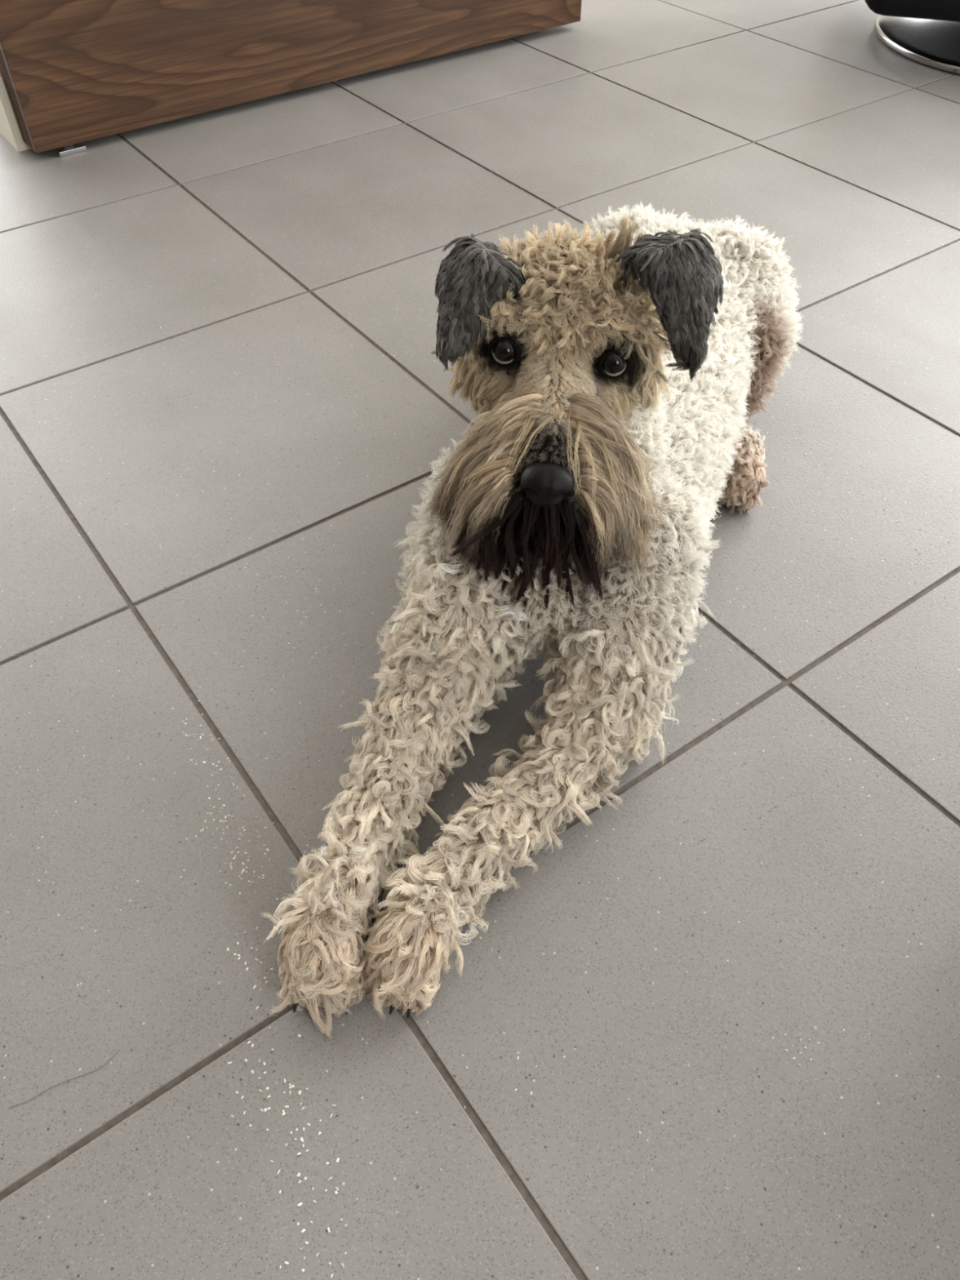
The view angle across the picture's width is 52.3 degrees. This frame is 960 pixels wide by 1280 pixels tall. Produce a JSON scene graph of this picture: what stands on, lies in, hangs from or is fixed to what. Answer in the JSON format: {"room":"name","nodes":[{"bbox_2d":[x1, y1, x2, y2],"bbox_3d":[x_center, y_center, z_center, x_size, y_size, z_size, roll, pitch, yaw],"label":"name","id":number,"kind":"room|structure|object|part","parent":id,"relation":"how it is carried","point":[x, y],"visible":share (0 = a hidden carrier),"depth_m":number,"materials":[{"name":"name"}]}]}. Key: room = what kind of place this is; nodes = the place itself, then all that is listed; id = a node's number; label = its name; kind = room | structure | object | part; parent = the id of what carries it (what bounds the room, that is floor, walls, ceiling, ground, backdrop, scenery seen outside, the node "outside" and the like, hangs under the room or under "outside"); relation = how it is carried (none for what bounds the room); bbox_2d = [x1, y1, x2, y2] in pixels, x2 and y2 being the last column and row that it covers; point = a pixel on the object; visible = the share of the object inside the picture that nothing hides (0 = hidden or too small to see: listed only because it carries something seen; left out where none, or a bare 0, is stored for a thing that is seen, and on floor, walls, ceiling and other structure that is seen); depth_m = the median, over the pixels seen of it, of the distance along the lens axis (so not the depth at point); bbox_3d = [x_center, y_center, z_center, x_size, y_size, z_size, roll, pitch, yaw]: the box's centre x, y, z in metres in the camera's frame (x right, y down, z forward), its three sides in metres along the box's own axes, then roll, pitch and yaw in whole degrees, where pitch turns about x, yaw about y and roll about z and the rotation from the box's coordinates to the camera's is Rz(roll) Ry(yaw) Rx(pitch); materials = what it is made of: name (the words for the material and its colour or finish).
{"room":"living room","nodes":[
{"label":"living room","id":0,"kind":"room"},
{"bbox_2d":[0,0,959,1279],"bbox_3d":[-0.162,-0.525,1.451,5.900,0.050,7.000,-28,53,-23],"label":"floor","id":1,"kind":"structure","parent":0,"point":[126,601],"depth_m":0.87,"materials":[{"name":"tile"}]},
{"bbox_2d":[10,1049,119,1107],"bbox_3d":[-0.281,0.300,0.663,0.075,0.001,0.006,-24,52,-20],"label":"loose hair","id":2,"kind":"object","parent":1,"relation":"on","point":[119,1050],"visible":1,"depth_m":0.66,"materials":[{"name":"brown"}]},
{"bbox_2d":[0,0,582,156],"bbox_3d":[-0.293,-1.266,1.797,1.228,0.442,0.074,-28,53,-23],"label":"base cabinet","id":3,"kind":"object","parent":1,"relation":"on","point":[73,72],"visible":1,"depth_m":1.75,"materials":[{"name":"brown wood"}]},
{"bbox_3d":[-0.788,-1.010,1.572,0.019,0.404,0.050,-28,53,-23],"label":"panel","id":4,"kind":"part","parent":3,"relation":"part of","materials":[{"name":"brown wood"}]},
{"bbox_3d":[-0.733,-0.883,1.734,0.016,0.018,0.008,-28,53,-23],"label":"foot stem","id":5,"kind":"part","parent":3,"relation":"part of","materials":[{"name":"black metal"}]},
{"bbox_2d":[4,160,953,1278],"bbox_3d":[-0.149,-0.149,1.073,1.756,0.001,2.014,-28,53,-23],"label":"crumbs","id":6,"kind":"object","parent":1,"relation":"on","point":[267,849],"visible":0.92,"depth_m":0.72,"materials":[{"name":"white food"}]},
{"bbox_2d":[259,201,804,1036],"bbox_3d":[0.112,-0.195,0.866,0.293,0.358,1.017,12,49,12],"label":"dog","id":7,"kind":"object","parent":1,"relation":"on","point":[615,373],"visible":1,"depth_m":0.76},
{"bbox_2d":[864,0,959,74],"bbox_3d":[1.150,-1.431,1.962,0.670,0.400,0.670,13,49,13],"label":"stool","id":8,"kind":"object","parent":1,"relation":"on","point":[925,32],"visible":1,"depth_m":2.01,"materials":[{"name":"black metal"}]},
{"bbox_3d":[1.151,-1.410,1.985,0.670,0.142,0.670,13,49,13],"label":"seat","id":9,"kind":"part","parent":8,"relation":"part of","materials":[{"name":"black leather"}]},
{"bbox_3d":[-0.385,-1.316,1.860,1.177,0.420,0.145,-28,53,-23],"label":"wall","id":10,"kind":"structure","parent":0,"visible":0},
{"bbox_2d":[0,75,31,151],"bbox_3d":[-0.385,-1.211,1.968,1.184,0.118,0.153,-28,53,-23],"label":"baseboard","id":11,"kind":"structure","parent":10,"relation":"attached to","point":[10,131],"depth_m":1.71,"materials":[{"name":"beige paint"}]}
]}

